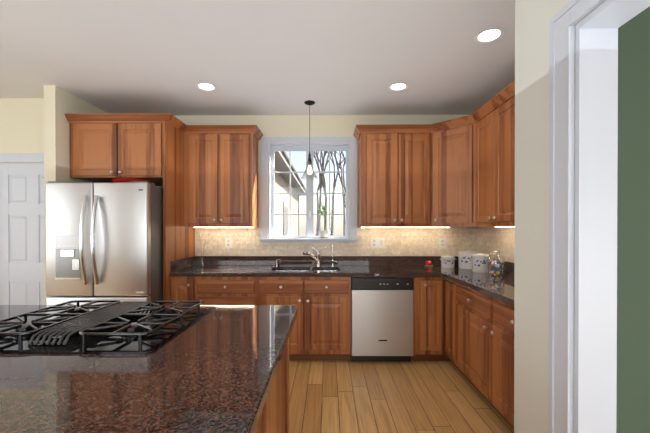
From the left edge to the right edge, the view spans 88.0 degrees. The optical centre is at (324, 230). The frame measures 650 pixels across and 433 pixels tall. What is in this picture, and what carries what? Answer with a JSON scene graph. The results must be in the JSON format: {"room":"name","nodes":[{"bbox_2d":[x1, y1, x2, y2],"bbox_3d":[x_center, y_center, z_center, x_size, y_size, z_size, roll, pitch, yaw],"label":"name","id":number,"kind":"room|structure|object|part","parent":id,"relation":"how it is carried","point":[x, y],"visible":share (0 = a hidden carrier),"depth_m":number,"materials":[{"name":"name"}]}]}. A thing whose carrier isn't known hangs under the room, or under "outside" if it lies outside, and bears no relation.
{"room":"kitchen","nodes":[
{"label":"kitchen","id":0,"kind":"room"},
{"bbox_2d":[0,98,43,162],"bbox_3d":[-4.264,-0.017,3.545,3.250,2.696,0.120,0,0,1],"label":"wall","id":1,"kind":"structure","parent":0,"point":[21,125],"depth_m":3.47,"materials":[{"name":"beige paint"}]},
{"bbox_2d":[0,153,43,161],"bbox_3d":[-3.067,0.269,3.518,0.853,2.124,0.134,0,0,1],"label":"door frame","id":2,"kind":"structure","parent":1,"relation":"in","point":[21,157],"depth_m":3.45,"materials":[{"name":"white wood"}]},
{"bbox_2d":[0,163,43,304],"bbox_3d":[-3.022,0.314,3.508,0.754,2.025,0.035,0,0,1],"label":"pantry door","id":3,"kind":"structure","parent":2,"relation":"attached to","point":[21,233],"depth_m":3.49,"materials":[{"name":"white wood"}]},
{"bbox_2d":[44,85,106,304],"bbox_3d":[-2.583,-0.017,3.587,0.110,2.696,0.845,0,0,1],"label":"wall","id":4,"kind":"structure","parent":0,"point":[59,103],"depth_m":3.18,"materials":[{"name":"beige paint"}]},
{"bbox_2d":[0,0,514,115],"bbox_3d":[-1.117,-1.375,0.415,9.600,0.050,7.450,0,0,1],"label":"ceiling","id":5,"kind":"structure","parent":0,"point":[291,57],"depth_m":2.60,"materials":[{"name":"white paint"}]},
{"bbox_2d":[195,83,216,90],"bbox_3d":[-1.125,-1.371,3.185,0.196,0.024,0.196,0,0,1],"label":"recessed light","id":6,"kind":"object","parent":5,"relation":"in","point":[206,86],"visible":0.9,"depth_m":3.22,"materials":[{"name":"white"}]},
{"bbox_2d":[301,100,318,179],"bbox_3d":[-0.163,-0.961,3.583,0.192,0.808,0.192,0,0,1],"label":"pendant light","id":7,"kind":"object","parent":5,"relation":"hanging from","point":[310,170],"visible":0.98,"depth_m":3.57,"materials":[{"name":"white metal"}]},
{"bbox_3d":[-0.163,-0.646,3.585,0.192,0.178,0.192,0,0,1],"label":"lamp shade","id":8,"kind":"part","parent":7,"relation":"part of","materials":[{"name":"clear glass"}]},
{"bbox_2d":[388,82,408,90],"bbox_3d":[0.693,-1.371,3.184,0.196,0.024,0.196,0,0,1],"label":"recessed light","id":9,"kind":"object","parent":5,"relation":"in","point":[400,86],"visible":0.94,"depth_m":3.22,"materials":[{"name":"white"}]},
{"bbox_2d":[474,27,504,43],"bbox_3d":[1.141,-1.367,2.340,0.196,0.024,0.196,0,0,1],"label":"recessed light","id":10,"kind":"object","parent":5,"relation":"in","point":[488,35],"visible":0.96,"depth_m":2.36,"materials":[{"name":"white"}]},
{"bbox_2d":[157,115,467,255],"bbox_3d":[-0.351,-0.019,4.065,4.565,2.696,0.150,0,0,1],"label":"wall","id":11,"kind":"structure","parent":0,"point":[298,125],"depth_m":3.98,"materials":[{"name":"beige paint"}]},
{"bbox_2d":[64,113,179,187],"bbox_3d":[-2.050,-0.833,3.650,0.951,0.611,0.698,0,0,1],"label":"upper cabinet","id":12,"kind":"object","parent":11,"relation":"attached to","point":[104,147],"depth_m":3.30,"materials":[{"name":"brown wood"}]},
{"bbox_2d":[180,124,259,227],"bbox_3d":[-1.168,-0.590,3.828,0.753,1.098,0.328,0,0,1],"label":"upper cabinet","id":13,"kind":"object","parent":11,"relation":"attached to","point":[219,163],"depth_m":3.67,"materials":[{"name":"brown wood"}]},
{"bbox_2d":[259,137,358,241],"bbox_3d":[-0.187,-0.484,4.034,1.169,1.246,0.205,0,0,1],"label":"window","id":14,"kind":"structure","parent":11,"relation":"in","point":[265,191],"depth_m":4.04,"materials":[{"name":"white wood"}]},
{"bbox_3d":[-0.185,-0.467,4.086,0.940,1.116,0.071,0,0,1],"label":"window sash","id":15,"kind":"part","parent":14,"relation":"part of","materials":[{"name":"white wood"}]},
{"bbox_2d":[197,227,477,255],"bbox_3d":[0.139,0.130,3.981,3.325,0.341,0.006,0,0,1],"label":"tile backsplash","id":16,"kind":"structure","parent":11,"relation":"attached to","point":[398,242],"depth_m":3.98,"materials":[{"name":"beige tile"}]},
{"bbox_2d":[225,238,231,247],"bbox_3d":[-1.143,0.146,3.985,0.083,0.123,0.009,0,0,1],"label":"electrical outlet","id":17,"kind":"object","parent":16,"relation":"attached to","point":[228,242],"visible":1,"depth_m":3.98,"materials":[{"name":"white plastic"}]},
{"bbox_2d":[371,238,384,247],"bbox_3d":[0.621,0.146,3.969,0.166,0.123,0.009,0,0,1],"label":"outlet","id":18,"kind":"object","parent":16,"relation":"attached to","point":[377,242],"visible":1,"depth_m":3.97,"materials":[{"name":"white plastic"}]},
{"bbox_2d":[439,238,445,247],"bbox_3d":[1.385,0.146,3.962,0.083,0.123,0.009,0,0,1],"label":"electrical outlet","id":19,"kind":"object","parent":16,"relation":"attached to","point":[442,242],"visible":1,"depth_m":3.96,"materials":[{"name":"white plastic"}]},
{"bbox_2d":[356,124,431,227],"bbox_3d":[0.773,-0.590,3.811,0.764,1.098,0.328,0,0,1],"label":"upper cabinet","id":20,"kind":"object","parent":11,"relation":"attached to","point":[395,160],"depth_m":3.65,"materials":[{"name":"brown wood"}]},
{"bbox_2d":[432,115,471,227],"bbox_3d":[1.480,-0.589,3.644,0.650,1.098,0.650,0,0,1],"label":"upper cabinet","id":21,"kind":"object","parent":11,"relation":"attached to","point":[458,172],"depth_m":3.47,"materials":[{"name":"brown wood"}]},
{"bbox_2d":[472,80,514,226],"bbox_3d":[1.634,-0.586,2.923,0.328,1.098,0.787,0,0,1],"label":"upper cabinet","id":22,"kind":"object","parent":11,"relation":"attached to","point":[493,125],"depth_m":2.92,"materials":[{"name":"brown wood"}]},
{"bbox_2d":[289,354,513,432],"bbox_3d":[-1.117,1.371,0.428,9.600,0.050,7.450,0,0,1],"label":"floor","id":23,"kind":"structure","parent":0,"point":[350,396],"depth_m":2.65,"materials":[{"name":"brown wood"}]},
{"bbox_2d":[46,181,162,304],"bbox_3d":[-2.042,0.443,3.401,0.915,1.776,0.971,0,0,1],"label":"refrigerator","id":24,"kind":"object","parent":23,"relation":"on","point":[104,241],"visible":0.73,"depth_m":3.00,"materials":[{"name":"grey metal"}]},
{"bbox_3d":[-2.046,0.185,2.961,0.718,0.999,0.092,0,0,1],"label":"handle","id":25,"kind":"part","parent":24,"relation":"part of","materials":[{"name":"silver metal"}]},
{"bbox_3d":[-2.014,0.094,2.999,0.790,0.930,0.012,0,0,1],"label":"panel","id":26,"kind":"part","parent":24,"relation":"part of","materials":[{"name":"grey metal"}]},
{"bbox_2d":[111,178,153,182],"bbox_3d":[-1.910,-0.463,3.352,0.370,0.060,0.370,0,0,1],"label":"bowl","id":27,"kind":"object","parent":24,"relation":"on","point":[121,180],"visible":0.27,"depth_m":3.19,"materials":[{"name":"red"}]},
{"bbox_2d":[171,277,194,304],"bbox_3d":[-1.419,0.893,3.680,0.254,0.872,0.643,0,0,1],"label":"base cabinet","id":28,"kind":"object","parent":23,"relation":"on","point":[182,288],"depth_m":3.36,"materials":[{"name":"brown wood"}]},
{"bbox_2d":[195,277,258,304],"bbox_3d":[-0.983,0.893,3.676,0.618,0.872,0.643,0,0,1],"label":"base cabinet","id":29,"kind":"object","parent":23,"relation":"on","point":[210,290],"depth_m":3.36,"materials":[{"name":"brown wood"}]},
{"bbox_2d":[256,325,292,432],"bbox_3d":[-1.249,0.907,1.223,2.121,0.868,1.202,0,0,1],"label":"kitchen island","id":30,"kind":"object","parent":23,"relation":"on","point":[275,419],"depth_m":1.53,"materials":[{"name":"brown wood"}]},
{"bbox_2d":[0,305,296,432],"bbox_3d":[-1.259,0.490,1.221,2.200,0.125,1.402,0,0,1],"label":"island countertop","id":31,"kind":"structure","parent":30,"relation":"on","point":[218,374],"depth_m":0.96,"materials":[{"name":"brown stone"}]},
{"bbox_2d":[0,300,215,353],"bbox_3d":[-1.017,0.403,1.518,0.830,0.045,0.700,0,0,1],"label":"cooktop","id":32,"kind":"object","parent":31,"relation":"in","point":[126,327],"visible":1,"depth_m":1.38,"materials":[{"name":"black metal"}]},
{"bbox_2d":[259,277,350,360],"bbox_3d":[-0.206,0.893,3.669,0.937,0.872,0.643,0,0,1],"label":"base cabinet","id":33,"kind":"object","parent":23,"relation":"on","point":[321,330],"depth_m":3.35,"materials":[{"name":"brown wood"}]},
{"bbox_2d":[351,277,413,361],"bbox_3d":[0.574,0.897,3.630,0.615,0.867,0.592,0,0,1],"label":"dishwasher","id":34,"kind":"object","parent":23,"relation":"on","point":[382,319],"visible":0.94,"depth_m":3.34,"materials":[{"name":"grey metal"}]},
{"bbox_2d":[411,277,418,360],"bbox_3d":[0.571,0.893,3.662,0.667,0.872,0.643,0,0,1],"label":"base cabinet","id":35,"kind":"object","parent":23,"relation":"on","point":[416,279],"depth_m":3.36,"materials":[{"name":"brown wood"}]},
{"bbox_2d":[419,277,442,360],"bbox_3d":[1.046,0.893,3.657,0.320,0.872,0.643,0,0,1],"label":"base cabinet","id":36,"kind":"object","parent":23,"relation":"on","point":[430,288],"depth_m":3.34,"materials":[{"name":"brown wood"}]},
{"bbox_2d":[169,256,494,276],"bbox_3d":[0.129,0.485,3.653,3.352,0.364,0.665,0,0,1],"label":"countertop","id":37,"kind":"structure","parent":36,"relation":"on","point":[214,266],"depth_m":3.85,"materials":[{"name":"brown stone"}]},
{"bbox_2d":[275,270,336,270],"bbox_3d":[-0.213,0.561,3.641,0.800,0.210,0.470,0,0,1],"label":"sink","id":38,"kind":"object","parent":37,"relation":"in","point":[275,270],"depth_m":3.85,"materials":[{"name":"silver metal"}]},
{"bbox_2d":[303,247,320,266],"bbox_3d":[-0.148,0.301,3.850,0.204,0.227,0.148,0,0,1],"label":"faucet","id":39,"kind":"object","parent":37,"relation":"on","point":[317,260],"visible":1,"depth_m":3.87,"materials":[{"name":"silver metal"}]},
{"bbox_2d":[325,243,333,266],"bbox_3d":[0.070,0.279,3.897,0.130,0.270,0.040,0,0,1],"label":"filter faucet","id":40,"kind":"object","parent":37,"relation":"on","point":[332,261],"visible":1,"depth_m":3.89,"materials":[{"name":"silver metal"}]},
{"bbox_2d":[440,255,455,267],"bbox_3d":[1.389,0.344,3.806,0.194,0.141,0.148,0,0,1],"label":"crock","id":41,"kind":"object","parent":37,"relation":"on","point":[447,261],"visible":1,"depth_m":3.75,"materials":[{"name":"white ceramic"}]},
{"bbox_2d":[457,250,479,268],"bbox_3d":[1.578,0.312,3.694,0.260,0.206,0.216,0,0,1],"label":"crock","id":42,"kind":"object","parent":37,"relation":"on","point":[464,258],"visible":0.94,"depth_m":3.62,"materials":[{"name":"white ceramic"}]},
{"bbox_2d":[470,253,491,272],"bbox_3d":[1.565,0.321,3.374,0.220,0.191,0.175,0,0,1],"label":"canister","id":43,"kind":"object","parent":37,"relation":"on","point":[480,263],"visible":0.79,"depth_m":3.30,"materials":[{"name":"white ceramic"}]},
{"bbox_2d":[443,278,450,360],"bbox_3d":[1.492,0.896,3.205,0.618,0.872,0.290,0,0,1],"label":"base cabinet","id":44,"kind":"object","parent":23,"relation":"on","point":[446,283],"depth_m":3.28,"materials":[{"name":"brown wood"}]},
{"bbox_2d":[451,281,486,399],"bbox_3d":[1.488,0.898,2.719,0.618,0.872,0.682,0,0,1],"label":"base cabinet","id":45,"kind":"object","parent":23,"relation":"on","point":[468,333],"depth_m":2.74,"materials":[{"name":"brown wood"}]},
{"bbox_2d":[487,296,513,428],"bbox_3d":[1.482,0.901,2.071,0.618,0.872,0.615,0,0,1],"label":"base cabinet","id":46,"kind":"object","parent":23,"relation":"on","point":[500,315],"depth_m":2.25,"materials":[{"name":"brown wood"}]},
{"bbox_2d":[441,260,513,305],"bbox_3d":[1.469,0.385,2.411,0.650,0.152,1.740,0,0,1],"label":"countertop","id":47,"kind":"structure","parent":46,"relation":"on","point":[500,288],"depth_m":2.83,"materials":[{"name":"brown stone"}]},
{"bbox_2d":[487,253,504,275],"bbox_3d":[1.598,0.313,3.144,0.144,0.210,0.144,0,0,1],"label":"glass jar","id":48,"kind":"object","parent":47,"relation":"on","point":[503,264],"visible":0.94,"depth_m":3.11,"materials":[{"name":"glass"}]},
{"bbox_2d":[489,250,502,252],"bbox_3d":[1.598,0.196,3.143,0.114,0.022,0.114,0,0,1],"label":"lid","id":49,"kind":"object","parent":48,"relation":"on","point":[494,251],"visible":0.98,"depth_m":3.14,"materials":[{"name":"silver metal"}]},
{"bbox_2d":[490,260,502,274],"bbox_3d":[1.601,0.340,3.141,0.083,0.130,0.092,0,0,-44],"label":"candies","id":50,"kind":"object","parent":48,"relation":"in","point":[497,268],"depth_m":3.12,"materials":[{"name":"multicoloured food"}]},
{"bbox_2d":[514,0,606,432],"bbox_3d":[0.901,0.004,-0.896,0.120,2.696,4.852,0,0,1],"label":"wall","id":51,"kind":"structure","parent":0,"point":[531,260],"depth_m":1.40,"materials":[{"name":"beige paint"}]},
{"bbox_2d":[548,0,649,432],"bbox_3d":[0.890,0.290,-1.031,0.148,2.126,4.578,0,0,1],"label":"door frame","id":52,"kind":"structure","parent":51,"relation":"attached to","point":[583,148],"depth_m":1.13,"materials":[{"name":"white wood"}]},
{"bbox_2d":[616,6,649,432],"bbox_3d":[2.337,-0.007,1.456,2.711,2.696,0.122,0,0,1],"label":"wall","id":53,"kind":"structure","parent":0,"point":[633,293],"depth_m":1.41,"materials":[{"name":"green paint"}]},
{"bbox_3d":[1.859,-0.013,2.715,0.120,2.696,2.510,0,0,1],"label":"wall","id":54,"kind":"structure","parent":0,"visible":0},
{"bbox_2d":[478,227,514,262],"bbox_3d":[1.795,0.136,2.749,0.006,0.341,2.426,0,0,1],"label":"tile backsplash","id":55,"kind":"structure","parent":54,"relation":"attached to","point":[502,239],"depth_m":3.49,"materials":[{"name":"beige tile"}]},
{"bbox_3d":[-0.009,0.087,4.027,0.120,0.008,0.120,0,0,1],"label":"saucer","id":56,"kind":"object","parent":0,"visible":0},
{"bbox_2d":[319,230,329,237],"bbox_3d":[-0.009,0.040,4.027,0.131,0.085,0.132,0,0,1],"label":"plant pot","id":57,"kind":"object","parent":56,"relation":"on","point":[323,233],"visible":1,"depth_m":3.98,"materials":[{"name":"white ceramic"}]},
{"bbox_2d":[317,201,334,229],"bbox_3d":[0.017,-0.172,4.016,0.249,0.366,0.163,0,0,1],"label":"foliage","id":58,"kind":"object","parent":57,"relation":"in","point":[321,212],"visible":0.9,"depth_m":4.02,"materials":[{"name":"green plant"}]},
{"bbox_3d":[0.457,1.000,42.164,60.000,1.500,75.450,0,0,1],"label":"ground","id":59,"kind":"structure","parent":0,"visible":0},
{"bbox_2d":[274,151,305,235],"bbox_3d":[-4.056,-0.921,9.444,6.560,5.450,9.550,0,0,1],"label":"house","id":60,"kind":"object","parent":59,"relation":"on","point":[279,183],"depth_m":9.02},
{"bbox_2d":[314,151,345,235],"bbox_3d":[2.405,-5.854,23.116,10.307,15.213,22.215,0,0,1],"label":"trees","id":61,"kind":"object","parent":59,"relation":"on","point":[322,181],"depth_m":22.23,"materials":[{"name":"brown plant"}]}
]}

